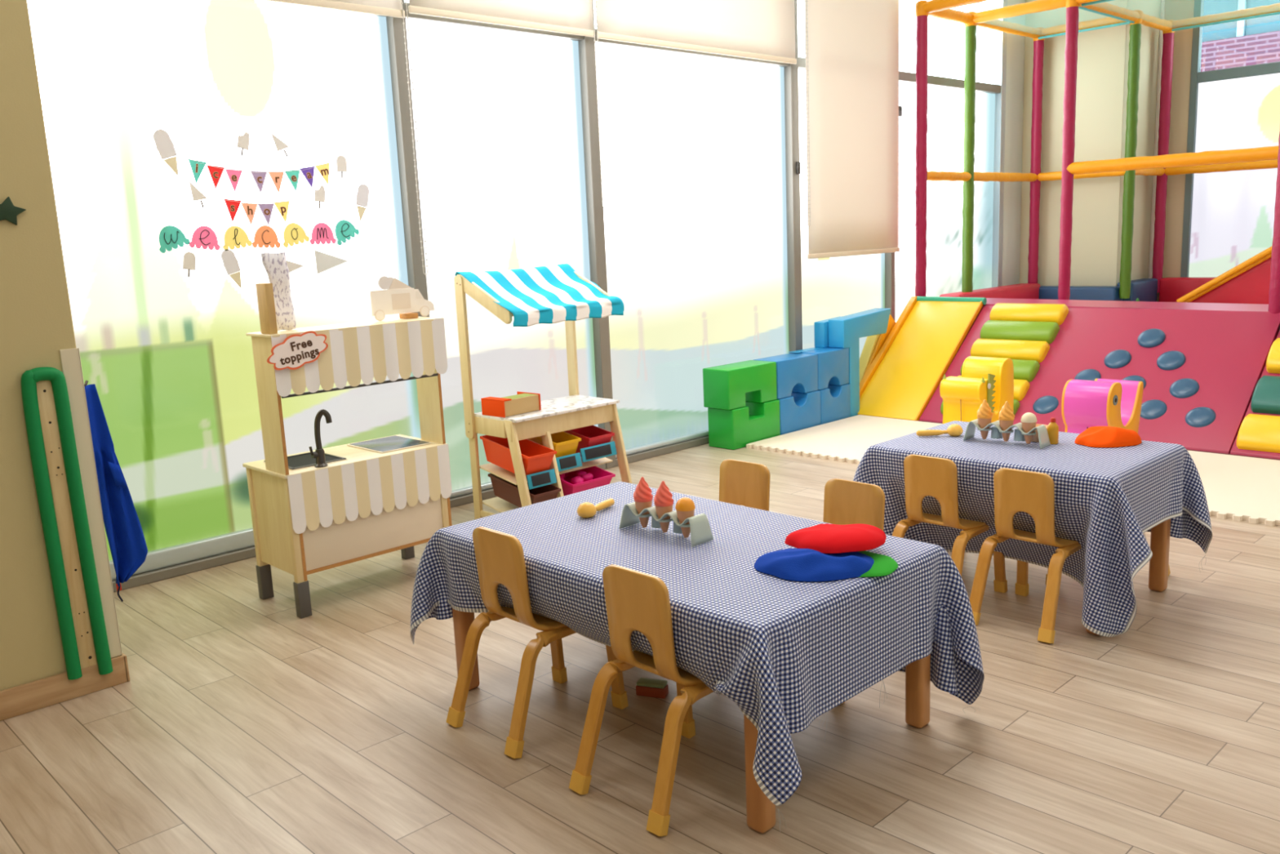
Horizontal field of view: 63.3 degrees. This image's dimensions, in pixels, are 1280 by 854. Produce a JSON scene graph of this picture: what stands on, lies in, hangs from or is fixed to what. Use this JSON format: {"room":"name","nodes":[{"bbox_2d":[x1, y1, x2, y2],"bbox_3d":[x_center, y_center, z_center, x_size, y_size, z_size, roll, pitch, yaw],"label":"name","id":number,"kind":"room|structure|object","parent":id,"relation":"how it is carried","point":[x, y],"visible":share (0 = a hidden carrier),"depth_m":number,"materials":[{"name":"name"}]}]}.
{"room":"children's room","nodes":[
{"label":"children's room","id":0,"kind":"room"},
{"bbox_2d":[0,0,119,690],"bbox_3d":[-3.596,-0.586,1.995,4.153,3.400,1.103,-12,14,-43],"label":"wall","id":1,"kind":"structure","parent":0,"point":[36,321],"depth_m":3.04,"materials":[{"name":"beige paint"}]},
{"bbox_2d":[0,196,26,225],"bbox_3d":[-1.803,-0.616,2.964,0.094,0.081,0.008,-12,14,-43],"label":"star","id":2,"kind":"object","parent":1,"relation":"attached to","point":[8,211],"visible":1,"depth_m":2.96,"materials":[{"name":"green"}]},
{"bbox_2d":[0,653,129,720],"bbox_3d":[-3.471,1.047,2.251,4.167,0.088,1.000,-12,14,-43],"label":"baseboard","id":3,"kind":"structure","parent":1,"relation":"attached to","point":[16,700],"depth_m":3.17,"materials":[{"name":"brown wood"}]},
{"bbox_2d":[21,366,113,679],"bbox_3d":[-1.734,0.300,3.143,0.137,0.972,0.039,-12,14,-43],"label":"board","id":4,"kind":"object","parent":1,"relation":"attached to","point":[44,390],"visible":1,"depth_m":3.13,"materials":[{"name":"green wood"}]},
{"bbox_2d":[59,347,122,657],"bbox_3d":[-1.709,0.245,3.222,0.053,0.980,0.058,-12,14,-43],"label":"trim","id":5,"kind":"structure","parent":1,"relation":"attached to","point":[70,358],"depth_m":3.19,"materials":[{"name":"beige"}]},
{"bbox_2d":[84,380,147,601],"bbox_3d":[-1.690,0.203,3.335,0.067,0.730,0.167,4,12,33],"label":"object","id":6,"kind":"object","parent":1,"relation":"hanging from","point":[125,535],"visible":0.88,"depth_m":3.34,"materials":[{"name":"blue fabric"}]},
{"bbox_2d":[0,443,1279,853],"bbox_3d":[1.647,0.713,3.356,13.500,0.100,7.100,-12,14,-43],"label":"floor","id":7,"kind":"structure","parent":0,"point":[242,723],"depth_m":2.79,"materials":[{"name":"brown wood"}]},
{"bbox_2d":[26,0,421,591],"bbox_3d":[-1.791,-1.101,4.355,1.804,3.400,0.075,-12,14,-43],"label":"window","id":8,"kind":"structure","parent":7,"relation":"on","point":[167,353],"depth_m":4.40,"materials":[{"name":"grey"}]},
{"bbox_2d":[153,128,178,176],"bbox_3d":[-1.932,-1.116,4.235,0.087,0.187,0.001,-12,14,-43],"label":"cone","id":9,"kind":"object","parent":8,"relation":"attached to","point":[164,144],"visible":1,"depth_m":4.23,"materials":[{"name":"white"}]},
{"bbox_2d":[159,225,190,253],"bbox_3d":[-1.924,-0.776,4.289,0.127,0.110,0.003,-12,14,-43],"label":"scoop","id":10,"kind":"object","parent":8,"relation":"attached to","point":[170,237],"visible":1,"depth_m":4.28,"materials":[{"name":"teal"}]},
{"bbox_2d":[189,226,220,250],"bbox_3d":[-1.835,-0.793,4.374,0.130,0.104,0.003,-12,14,-43],"label":"scoop","id":11,"kind":"object","parent":8,"relation":"attached to","point":[203,237],"visible":1,"depth_m":4.38,"materials":[{"name":"pink"}]},
{"bbox_2d":[221,249,241,288],"bbox_3d":[-1.756,-0.678,4.469,0.078,0.171,0.001,-12,14,-43],"label":"cone","id":12,"kind":"object","parent":8,"relation":"attached to","point":[230,262],"visible":1,"depth_m":4.47,"materials":[{"name":"white"}]},
{"bbox_2d":[222,226,252,250],"bbox_3d":[-1.735,-0.813,4.470,0.130,0.104,0.003,-12,14,-43],"label":"scoop","id":13,"kind":"object","parent":8,"relation":"attached to","point":[236,237],"visible":1,"depth_m":4.47,"materials":[{"name":"yellow"}]},
{"bbox_2d":[252,225,280,248],"bbox_3d":[-1.642,-0.833,4.558,0.131,0.100,0.003,-12,14,-43],"label":"scoop","id":14,"kind":"object","parent":8,"relation":"attached to","point":[265,236],"visible":1,"depth_m":4.56,"materials":[{"name":"orange"}]},
{"bbox_2d":[283,222,309,247],"bbox_3d":[-1.542,-0.859,4.652,0.129,0.108,0.003,-12,14,-43],"label":"scoop","id":15,"kind":"object","parent":8,"relation":"attached to","point":[294,233],"visible":1,"depth_m":4.65,"materials":[{"name":"yellow"}]},
{"bbox_2d":[310,222,336,244],"bbox_3d":[-1.449,-0.882,4.740,0.131,0.098,0.003,-12,14,-43],"label":"scoop","id":16,"kind":"object","parent":8,"relation":"attached to","point":[322,233],"visible":1,"depth_m":4.74,"materials":[{"name":"pink"}]},
{"bbox_2d":[314,249,347,273],"bbox_3d":[-1.419,-0.764,4.788,0.165,0.108,0.001,-12,14,-43],"label":"triangle","id":17,"kind":"object","parent":8,"relation":"attached to","point":[324,262],"visible":1,"depth_m":4.77,"materials":[{"name":"white"}]},
{"bbox_2d":[262,0,427,275],"bbox_3d":[-1.744,-1.671,4.218,1.850,2.193,0.059,-12,14,-43],"label":"roller blind","id":18,"kind":"object","parent":8,"relation":"attached to","point":[393,8],"visible":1,"depth_m":4.73,"materials":[{"name":"fabric"}]},
{"bbox_2d":[334,219,359,245],"bbox_3d":[-1.359,-0.903,4.826,0.124,0.116,0.003,-12,14,-43],"label":"scoop","id":19,"kind":"object","parent":8,"relation":"attached to","point":[344,229],"visible":1,"depth_m":4.82,"materials":[{"name":"teal"}]},
{"bbox_2d":[242,316,452,617],"bbox_3d":[-1.136,0.121,4.070,0.707,1.046,0.391,-12,14,-43],"label":"play kitchen","id":20,"kind":"object","parent":7,"relation":"on","point":[321,508],"visible":0.96,"depth_m":3.92,"materials":[{"name":"brown wood"}]},
{"bbox_2d":[255,283,277,333],"bbox_3d":[-1.311,-0.416,3.648,0.028,0.176,0.075,-12,14,-43],"label":"board","id":21,"kind":"object","parent":20,"relation":"on","point":[264,291],"visible":1,"depth_m":3.63,"materials":[{"name":"brown wood"}]},
{"bbox_2d":[261,252,296,330],"bbox_3d":[-1.303,-0.487,3.745,0.102,0.281,0.016,-12,14,-43],"label":"receipt","id":22,"kind":"object","parent":20,"relation":"on","point":[275,265],"visible":0.96,"depth_m":3.75,"materials":[{"name":"paper"}]},
{"bbox_2d":[266,330,328,369],"bbox_3d":[-1.204,-0.269,3.658,0.232,0.130,0.004,-12,14,-43],"label":"sign","id":23,"kind":"object","parent":20,"relation":"attached to","point":[296,350],"visible":1,"depth_m":3.66,"materials":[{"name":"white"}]},
{"bbox_2d":[262,458,347,470],"bbox_3d":[-1.277,0.128,3.962,0.225,0.002,0.245,-12,14,-43],"label":"sink","id":24,"kind":"object","parent":20,"relation":"in","point":[293,464],"depth_m":3.91,"materials":[{"name":"black"}]},
{"bbox_2d":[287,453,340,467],"bbox_3d":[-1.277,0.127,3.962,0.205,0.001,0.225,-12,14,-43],"label":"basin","id":25,"kind":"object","parent":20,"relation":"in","point":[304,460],"depth_m":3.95,"materials":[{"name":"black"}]},
{"bbox_2d":[308,408,332,467],"bbox_3d":[-1.181,0.041,3.836,0.089,0.212,0.052,-12,14,-43],"label":"faucet","id":26,"kind":"object","parent":20,"relation":"on","point":[319,453],"depth_m":3.83,"materials":[{"name":"grey metal"}]},
{"bbox_2d":[242,434,446,479],"bbox_3d":[-1.149,0.109,4.080,0.691,0.014,0.357,-12,14,-43],"label":"countertop","id":27,"kind":"structure","parent":20,"relation":"on","point":[353,455],"depth_m":4.02,"materials":[{"name":"brown wood"}]},
{"bbox_2d":[245,316,443,337],"bbox_3d":[-1.097,-0.379,3.913,0.707,0.010,0.205,-12,14,-43],"label":"shelf","id":28,"kind":"object","parent":20,"relation":"attached to","point":[393,324],"depth_m":3.88,"materials":[{"name":"brown wood"}]},
{"bbox_2d":[306,537,430,574],"bbox_3d":[-1.123,0.476,4.137,0.641,0.013,0.312,-12,14,-43],"label":"shelf","id":29,"kind":"object","parent":20,"relation":"attached to","point":[325,565],"depth_m":3.99,"materials":[{"name":"brown wood"}]},
{"bbox_2d":[346,435,431,453],"bbox_3d":[-1.018,0.069,4.216,0.230,0.004,0.275,-12,14,-43],"label":"cooktop","id":30,"kind":"object","parent":20,"relation":"in","point":[395,443],"depth_m":4.19,"materials":[{"name":"grey glass"}]},
{"bbox_2d":[369,275,434,320],"bbox_3d":[-0.937,-0.513,4.097,0.280,0.171,0.060,-12,14,-43],"label":"toy truck","id":31,"kind":"object","parent":20,"relation":"on","point":[400,298],"visible":1,"depth_m":4.08,"materials":[{"name":"white"}]},
{"bbox_2d":[386,0,429,316],"bbox_3d":[-1.121,-1.248,4.993,0.070,3.400,0.084,-12,14,-43],"label":"window frame","id":32,"kind":"structure","parent":7,"relation":"on","point":[417,279],"depth_m":4.95,"materials":[{"name":"grey"}]},
{"bbox_2d":[404,2,605,507],"bbox_3d":[-0.695,-1.341,5.397,1.118,3.400,0.075,-12,14,-43],"label":"window","id":33,"kind":"structure","parent":7,"relation":"on","point":[498,108],"depth_m":5.41,"materials":[{"name":"grey"}]},
{"bbox_2d":[408,0,606,208],"bbox_3d":[-0.658,-2.058,5.231,1.175,1.893,0.059,-12,14,-43],"label":"roller blind","id":34,"kind":"object","parent":33,"relation":"attached to","point":[575,17],"visible":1,"depth_m":5.30,"materials":[{"name":"fabric"}]},
{"bbox_2d":[445,526,628,758],"bbox_3d":[-0.293,0.542,2.913,0.440,0.570,0.318,-12,14,-43],"label":"child chair","id":35,"kind":"object","parent":7,"relation":"on","point":[500,556],"visible":0.7,"depth_m":2.81,"materials":[{"name":"brown wood"}]},
{"bbox_2d":[453,263,631,519],"bbox_3d":[-0.426,-0.150,4.920,0.676,1.208,0.472,-12,14,-43],"label":"market stall","id":36,"kind":"object","parent":7,"relation":"on","point":[556,293],"visible":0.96,"depth_m":4.83,"materials":[{"name":"brown wood"}]},
{"bbox_2d":[482,496,519,512],"bbox_3d":[-0.581,0.384,4.893,0.174,0.060,0.332,-12,14,-43],"label":"shelf","id":37,"kind":"object","parent":36,"relation":"attached to","point":[498,504],"depth_m":4.91,"materials":[{"name":"brown wood"}]},
{"bbox_2d":[479,462,527,484],"bbox_3d":[-0.603,0.210,4.876,0.174,0.053,0.292,-12,14,-43],"label":"shelf","id":38,"kind":"object","parent":36,"relation":"attached to","point":[496,470],"depth_m":4.85,"materials":[{"name":"brown wood"}]},
{"bbox_2d":[480,391,541,417],"bbox_3d":[-0.596,-0.106,4.813,0.160,0.078,0.224,7,14,41],"label":"crate","id":39,"kind":"object","parent":36,"relation":"on","point":[522,402],"visible":1,"depth_m":4.75,"materials":[{"name":"orange wood"}]},
{"bbox_2d":[480,435,556,477],"bbox_3d":[-0.563,0.130,4.813,0.163,0.166,0.365,-12,14,-43],"label":"storage basket","id":40,"kind":"object","parent":36,"relation":"on","point":[536,457],"visible":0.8,"depth_m":4.79,"materials":[{"name":"orange plastic"}]},
{"bbox_2d":[488,473,560,507],"bbox_3d":[-0.537,0.298,4.836,0.158,0.148,0.346,-12,14,-43],"label":"storage basket","id":41,"kind":"object","parent":36,"relation":"on","point":[508,491],"visible":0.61,"depth_m":4.81,"materials":[{"name":"brown plastic"}]},
{"bbox_2d":[526,468,556,489],"bbox_3d":[-0.446,0.236,4.719,0.160,0.065,0.021,-12,14,-43],"label":"label holder","id":42,"kind":"object","parent":36,"relation":"attached to","point":[545,477],"visible":1,"depth_m":4.71,"materials":[{"name":"teal plastic"}]},
{"bbox_2d":[474,395,619,422],"bbox_3d":[-0.440,-0.091,4.951,0.636,0.014,0.325,-12,14,-43],"label":"countertop","id":43,"kind":"structure","parent":36,"relation":"on","point":[554,406],"depth_m":4.92,"materials":[{"name":"wood"}]},
{"bbox_2d":[527,431,581,457],"bbox_3d":[-0.444,0.083,4.970,0.153,0.170,0.326,-12,14,-43],"label":"storage basket","id":44,"kind":"object","parent":36,"relation":"on","point":[565,443],"visible":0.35,"depth_m":4.90,"materials":[{"name":"yellow plastic"}]},
{"bbox_2d":[555,452,582,471],"bbox_3d":[-0.334,0.164,4.862,0.152,0.065,0.021,-12,14,-43],"label":"label holder","id":45,"kind":"object","parent":36,"relation":"attached to","point":[572,460],"visible":1,"depth_m":4.86,"materials":[{"name":"teal plastic"}]},
{"bbox_2d":[559,456,612,474],"bbox_3d":[-0.381,0.162,5.087,0.402,0.053,0.292,-12,14,-43],"label":"shelf","id":46,"kind":"object","parent":36,"relation":"attached to","point":[602,460],"depth_m":5.05,"materials":[{"name":"brown wood"}]},
{"bbox_2d":[560,466,615,495],"bbox_3d":[-0.333,0.252,5.022,0.268,0.153,0.346,-12,14,-43],"label":"storage basket","id":47,"kind":"object","parent":36,"relation":"on","point":[602,477],"visible":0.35,"depth_m":4.95,"materials":[{"name":"pink plastic"}]},
{"bbox_2d":[563,425,614,456],"bbox_3d":[-0.294,0.054,5.115,0.163,0.160,0.326,-12,14,-43],"label":"storage basket","id":48,"kind":"object","parent":36,"relation":"on","point":[597,435],"visible":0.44,"depth_m":5.04,"materials":[{"name":"red plastic"}]},
{"bbox_2d":[580,441,617,462],"bbox_3d":[-0.198,0.119,4.989,0.220,0.065,0.021,-12,14,-43],"label":"label holder","id":49,"kind":"object","parent":36,"relation":"attached to","point":[608,449],"visible":1,"depth_m":4.98,"materials":[{"name":"teal plastic"}]},
{"bbox_2d":[577,0,616,468],"bbox_3d":[-0.269,-1.435,5.803,0.075,3.400,0.084,-12,14,-43],"label":"window frame","id":50,"kind":"structure","parent":7,"relation":"on","point":[595,215],"depth_m":5.81,"materials":[{"name":"grey"}]},
{"bbox_2d":[568,564,713,835],"bbox_3d":[0.079,0.595,2.535,0.440,0.570,0.318,-12,14,-43],"label":"child chair","id":51,"kind":"object","parent":7,"relation":"on","point":[636,600],"visible":0.73,"depth_m":2.42,"materials":[{"name":"brown wood"}]},
{"bbox_2d":[635,677,668,697],"bbox_3d":[0.036,0.767,3.056,0.090,0.042,0.040,1,11,21],"label":"wooden block","id":52,"kind":"object","parent":7,"relation":"on","point":[645,686],"visible":1,"depth_m":3.04,"materials":[{"name":"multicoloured wood"}]},
{"bbox_2d":[452,608,930,832],"bbox_3d":[0.104,0.554,2.941,0.745,0.496,1.229,-12,14,-43],"label":"table","id":53,"kind":"object","parent":7,"relation":"on","point":[760,810],"visible":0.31,"depth_m":2.75,"materials":[{"name":"brown wood"}]},
{"bbox_2d":[410,481,984,832],"bbox_3d":[0.113,0.546,2.947,0.979,0.498,1.483,-12,14,-43],"label":"tablecloth","id":54,"kind":"object","parent":53,"relation":"on","point":[788,653],"visible":0.76,"depth_m":2.61,"materials":[{"name":"grey fabric"}]},
{"bbox_2d":[577,497,614,517],"bbox_3d":[-0.131,0.239,3.176,0.059,0.044,0.172,4,12,32],"label":"scoop","id":55,"kind":"object","parent":54,"relation":"on","point":[585,509],"visible":1,"depth_m":3.12,"materials":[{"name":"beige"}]},
{"bbox_2d":[618,502,713,546],"bbox_3d":[0.069,0.264,2.905,0.084,0.074,0.289,-12,14,-43],"label":"rack","id":56,"kind":"object","parent":54,"relation":"on","point":[700,526],"visible":0.79,"depth_m":2.86,"materials":[{"name":"grey plastic"}]},
{"bbox_2d":[633,476,653,527],"bbox_3d":[0.010,0.214,2.957,0.056,0.149,0.056,-12,14,-43],"label":"ice","id":57,"kind":"object","parent":56,"relation":"in","point":[642,496],"visible":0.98,"depth_m":2.94,"materials":[{"name":"brown plastic"}]},
{"bbox_2d":[653,480,673,532],"bbox_3d":[0.067,0.222,2.898,0.056,0.149,0.056,-12,14,-43],"label":"ice","id":58,"kind":"object","parent":56,"relation":"in","point":[663,500],"visible":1,"depth_m":2.88,"materials":[{"name":"brown plastic"}]},
{"bbox_2d":[675,497,695,537],"bbox_3d":[0.125,0.248,2.842,0.055,0.113,0.055,-12,14,-43],"label":"ice","id":59,"kind":"object","parent":56,"relation":"in","point":[685,507],"visible":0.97,"depth_m":2.82,"materials":[{"name":"brown plastic"}]},
{"bbox_2d":[754,548,874,581],"bbox_3d":[0.433,0.321,2.566,0.302,0.053,0.216,-2,10,4],"label":"beret","id":60,"kind":"object","parent":54,"relation":"on","point":[788,564],"visible":0.82,"depth_m":2.50,"materials":[{"name":"blue fabric"}]},
{"bbox_2d":[784,523,886,553],"bbox_3d":[0.504,0.277,2.657,0.264,0.041,0.213,-3,10,-2],"label":"beret","id":61,"kind":"object","parent":60,"relation":"on","point":[825,538],"visible":0.99,"depth_m":2.60,"materials":[{"name":"red fabric"}]},
{"bbox_2d":[857,550,897,577],"bbox_3d":[0.533,0.335,2.581,0.210,0.014,0.215,3,12,28],"label":"beret","id":62,"kind":"object","parent":54,"relation":"on","point":[883,565],"visible":0.32,"depth_m":2.53,"materials":[{"name":"green fabric"}]},
{"bbox_2d":[594,28,789,466],"bbox_3d":[0.378,-1.577,6.418,1.732,3.400,0.075,-12,14,-43],"label":"window","id":63,"kind":"structure","parent":7,"relation":"on","point":[695,212],"depth_m":6.42,"materials":[{"name":"grey"}]},
{"bbox_2d":[595,0,796,64],"bbox_3d":[0.376,-2.734,6.151,1.760,0.988,0.059,-12,14,-43],"label":"roller blind","id":64,"kind":"object","parent":63,"relation":"attached to","point":[757,29],"visible":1,"depth_m":6.23,"materials":[{"name":"fabric"}]},
{"bbox_2d":[707,399,780,449],"bbox_3d":[0.667,-0.026,6.628,0.465,0.252,0.210,-12,14,-43],"label":"foam block","id":65,"kind":"object","parent":7,"relation":"on","point":[734,428],"visible":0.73,"depth_m":6.51,"materials":[{"name":"green plastic"}]},
{"bbox_2d":[702,360,777,409],"bbox_3d":[0.635,-0.270,6.573,0.470,0.246,0.215,-12,14,-43],"label":"foam block","id":66,"kind":"object","parent":65,"relation":"on","point":[726,386],"visible":1,"depth_m":6.45,"materials":[{"name":"green plastic"}]},
{"bbox_2d":[719,458,769,511],"bbox_3d":[0.283,0.414,3.467,0.440,0.570,0.318,-12,14,-43],"label":"child chair","id":67,"kind":"object","parent":7,"relation":"on","point":[744,483],"visible":0.23,"depth_m":3.49,"materials":[{"name":"brown wood"}]},
{"bbox_2d":[783,0,802,353],"bbox_3d":[1.026,-1.719,7.035,0.080,3.400,0.084,-12,14,-43],"label":"trim","id":68,"kind":"structure","parent":7,"relation":"on","point":[792,156],"depth_m":7.04,"materials":[{"name":"grey"}]},
{"bbox_2d":[777,390,820,435],"bbox_3d":[0.993,-0.098,6.938,0.435,0.252,0.210,-12,14,-43],"label":"foam block","id":69,"kind":"object","parent":7,"relation":"on","point":[800,411],"visible":0.53,"depth_m":6.88,"materials":[{"name":"blue plastic"}]},
{"bbox_2d":[753,352,817,399],"bbox_3d":[0.966,-0.342,6.884,0.430,0.246,0.210,-12,14,-43],"label":"foam block","id":70,"kind":"object","parent":69,"relation":"on","point":[797,372],"visible":0.75,"depth_m":6.81,"materials":[{"name":"blue plastic"}]},
{"bbox_2d":[819,383,850,424],"bbox_3d":[1.274,-0.160,7.205,0.340,0.252,0.210,-12,14,-43],"label":"foam block","id":71,"kind":"object","parent":7,"relation":"on","point":[835,399],"visible":0.48,"depth_m":7.14,"materials":[{"name":"blue plastic"}]},
{"bbox_2d":[799,347,848,390],"bbox_3d":[1.250,-0.407,7.154,0.355,0.251,0.210,-12,14,-43],"label":"foam block","id":72,"kind":"object","parent":71,"relation":"on","point":[833,362],"visible":0.53,"depth_m":7.08,"materials":[{"name":"blue plastic"}]},
{"bbox_2d":[787,316,839,352],"bbox_3d":[1.242,-0.645,7.214,0.600,0.195,0.086,-12,14,-43],"label":"foam block","id":73,"kind":"object","parent":72,"relation":"on","point":[820,327],"visible":0.55,"depth_m":7.21,"materials":[{"name":"blue plastic"}]},
{"bbox_2d":[798,57,884,357],"bbox_3d":[1.457,-1.814,7.444,1.123,3.400,0.075,-12,14,-43],"label":"window","id":74,"kind":"structure","parent":7,"relation":"on","point":[832,287],"depth_m":7.48,"materials":[{"name":"grey"}]},
{"bbox_2d":[804,0,899,258],"bbox_3d":[1.505,-2.348,7.292,1.153,2.258,0.059,-12,14,-43],"label":"roller blind","id":75,"kind":"object","parent":74,"relation":"attached to","point":[851,46],"visible":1,"depth_m":7.32,"materials":[{"name":"fabric"}]},
{"bbox_2d":[822,478,884,704],"bbox_3d":[0.582,0.464,3.127,0.440,0.570,0.318,-12,14,-43],"label":"child chair","id":76,"kind":"object","parent":7,"relation":"on","point":[846,502],"visible":0.12,"depth_m":3.15,"materials":[{"name":"brown wood"}]},
{"bbox_2d":[828,307,890,417],"bbox_3d":[1.570,-0.455,7.404,0.588,0.734,0.132,-12,14,-43],"label":"foam block","id":77,"kind":"object","parent":7,"relation":"on","point":[844,331],"visible":0.71,"depth_m":7.25,"materials":[{"name":"blue plastic"}]},
{"bbox_2d":[859,314,895,382],"bbox_3d":[1.685,-0.475,7.656,0.578,0.673,0.110,-12,14,-43],"label":"wedge","id":78,"kind":"object","parent":7,"relation":"on","point":[873,344],"visible":0.22,"depth_m":7.64,"materials":[{"name":"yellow plastic"}]},
{"bbox_2d":[884,252,895,321],"bbox_3d":[1.878,-1.907,7.845,0.055,3.400,0.084,-12,14,-43],"label":"trim","id":79,"kind":"structure","parent":7,"relation":"on","point":[890,258],"depth_m":7.96,"materials":[{"name":"grey"}]},
{"bbox_2d":[857,296,986,421],"bbox_3d":[1.976,-0.507,7.441,0.949,0.788,0.585,-12,14,-43],"label":"slide","id":80,"kind":"object","parent":7,"relation":"on","point":[913,359],"visible":0.7,"depth_m":7.42,"materials":[{"name":"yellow plastic"}]},
{"bbox_2d":[892,453,1007,592],"bbox_3d":[1.089,0.350,3.708,0.418,0.539,0.302,-12,14,-43],"label":"child chair","id":81,"kind":"object","parent":7,"relation":"on","point":[936,477],"visible":0.7,"depth_m":3.61,"materials":[{"name":"brown wood"}]},
{"bbox_2d":[746,414,1279,526],"bbox_3d":[3.162,0.318,4.798,1.243,0.022,5.915,-12,14,-43],"label":"play mat","id":82,"kind":"object","parent":7,"relation":"on","point":[1239,488],"visible":0.43,"depth_m":5.56,"materials":[{"name":"beige"}]},
{"bbox_2d":[939,355,1013,423],"bbox_3d":[1.941,-0.134,5.976,0.407,0.507,0.266,-12,14,-43],"label":"animal rocker","id":83,"kind":"object","parent":82,"relation":"on","point":[991,380],"visible":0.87,"depth_m":5.91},
{"bbox_2d":[1061,377,1143,433],"bbox_3d":[2.435,-0.034,5.468,0.442,0.452,0.251,-12,14,-43],"label":"animal rocker","id":84,"kind":"object","parent":82,"relation":"on","point":[1086,404],"visible":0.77,"depth_m":5.33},
{"bbox_2d":[968,467,1081,643],"bbox_3d":[1.330,0.385,3.485,0.418,0.530,0.302,-12,14,-43],"label":"child chair","id":85,"kind":"object","parent":7,"relation":"on","point":[1033,493],"visible":0.77,"depth_m":3.38,"materials":[{"name":"brown wood"}]},
{"bbox_2d":[915,0,1279,313],"bbox_3d":[4.759,-1.619,6.935,2.820,2.915,5.110,-12,14,-43],"label":"frame","id":86,"kind":"object","parent":7,"relation":"on","point":[1125,295],"visible":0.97,"depth_m":8.14,"materials":[{"name":"pink"}]},
{"bbox_2d":[1176,246,1271,304],"bbox_3d":[4.931,-1.357,7.986,0.166,1.005,1.433,-12,14,-43],"label":"slide","id":87,"kind":"object","parent":86,"relation":"on","point":[1249,282],"visible":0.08,"depth_m":8.21,"materials":[{"name":"red plastic"}]},
{"bbox_2d":[917,302,1279,460],"bbox_3d":[3.726,-0.236,5.654,0.887,0.752,4.455,-12,14,-43],"label":"ramp","id":88,"kind":"object","parent":7,"relation":"on","point":[1211,379],"visible":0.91,"depth_m":6.35,"materials":[{"name":"red plastic"}]},
{"bbox_2d":[1085,519,1170,635],"bbox_3d":[1.383,0.328,3.779,0.612,0.526,0.875,-12,14,-43],"label":"table","id":89,"kind":"object","parent":7,"relation":"on","point":[1160,533],"visible":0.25,"depth_m":3.68,"materials":[{"name":"brown wood"}]},
{"bbox_2d":[853,420,1212,636],"bbox_3d":[1.366,0.323,3.773,0.857,0.527,1.159,-12,14,-43],"label":"tablecloth","id":90,"kind":"object","parent":89,"relation":"on","point":[1106,499],"visible":0.61,"depth_m":3.51,"materials":[{"name":"grey fabric"}]},
{"bbox_2d":[915,423,963,435],"bbox_3d":[1.135,0.012,3.933,0.172,0.044,0.059,-2,10,4],"label":"scoop","id":91,"kind":"object","parent":90,"relation":"on","point":[954,429],"visible":1,"depth_m":3.93,"materials":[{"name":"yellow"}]},
{"bbox_2d":[963,418,1050,448],"bbox_3d":[1.324,0.021,3.756,0.289,0.074,0.084,7,14,42],"label":"rack","id":92,"kind":"object","parent":90,"relation":"on","point":[996,431],"visible":0.89,"depth_m":3.73,"materials":[{"name":"grey metal"}]},
{"bbox_2d":[977,399,993,439],"bbox_3d":[1.262,-0.029,3.804,0.056,0.149,0.056,-12,14,-43],"label":"cone","id":93,"kind":"object","parent":92,"relation":"in","point":[984,415],"visible":1,"depth_m":3.79,"materials":[{"name":"brown plastic"}]},
{"bbox_2d":[998,400,1014,441],"bbox_3d":[1.322,-0.021,3.749,0.056,0.149,0.056,-12,14,-43],"label":"cone","id":94,"kind":"object","parent":92,"relation":"in","point":[1006,417],"visible":0.99,"depth_m":3.73,"materials":[{"name":"brown plastic"}]},
{"bbox_2d":[1074,426,1142,447],"bbox_3d":[1.667,0.025,3.694,0.233,0.060,0.173,-3,10,-4],"label":"beret","id":95,"kind":"object","parent":90,"relation":"on","point":[1094,436],"visible":1,"depth_m":3.64,"materials":[{"name":"orange fabric"}]},
{"bbox_2d":[992,0,1026,285],"bbox_3d":[3.496,-2.267,9.414,1.070,3.400,0.120,-12,14,-43],"label":"wall","id":96,"kind":"structure","parent":0,"point":[1015,73],"depth_m":9.08,"materials":[{"name":"white paint"}]},
{"bbox_2d":[895,71,1000,322],"bbox_3d":[2.487,-2.040,8.423,1.645,3.400,0.075,-12,14,-43],"label":"window","id":97,"kind":"structure","parent":96,"relation":"in","point":[945,95],"depth_m":8.45,"materials":[{"name":"grey"}]},
{"bbox_2d":[991,0,1007,287],"bbox_3d":[3.102,-2.175,9.009,0.075,3.400,0.084,-12,14,-43],"label":"trim","id":98,"kind":"structure","parent":96,"relation":"attached to","point":[999,69],"depth_m":8.93,"materials":[{"name":"silver metal"}]},
{"bbox_2d":[1019,0,1160,285],"bbox_3d":[3.956,-2.244,9.178,0.740,3.400,0.860,-12,14,-43],"label":"wall pillar","id":99,"kind":"structure","parent":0,"point":[1103,54],"depth_m":8.86,"materials":[{"name":"beige paint"}]},
{"bbox_2d":[1156,0,1194,302],"bbox_3d":[6.575,-1.984,7.138,0.150,3.400,5.740,-12,14,-43],"label":"wall","id":100,"kind":"structure","parent":0,"point":[1183,39],"depth_m":8.94,"materials":[{"name":"beige paint"}]},
{"bbox_2d":[1148,0,1164,278],"bbox_3d":[4.517,-2.255,9.103,0.035,3.400,0.023,-12,14,-43],"label":"trim","id":101,"kind":"structure","parent":100,"relation":"attached to","point":[1161,35],"depth_m":9.04,"materials":[{"name":"white plastic"}]},
{"bbox_2d":[1180,0,1279,277],"bbox_3d":[5.778,-2.427,7.801,0.070,2.700,3.080,-12,14,-43],"label":"window","id":102,"kind":"structure","parent":100,"relation":"in","point":[1228,216],"depth_m":8.73,"materials":[{"name":"teal"}]},
{"label":"outside","id":103,"kind":"structure","parent":0,"visible":0},
{"bbox_2d":[1200,0,1279,71],"bbox_3d":[12.639,-5.782,13.586,0.600,10.000,14.000,-12,14,-43],"label":"brick building","id":104,"kind":"structure","parent":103,"point":[1256,41],"depth_m":16.41,"materials":[{"name":"purple"}]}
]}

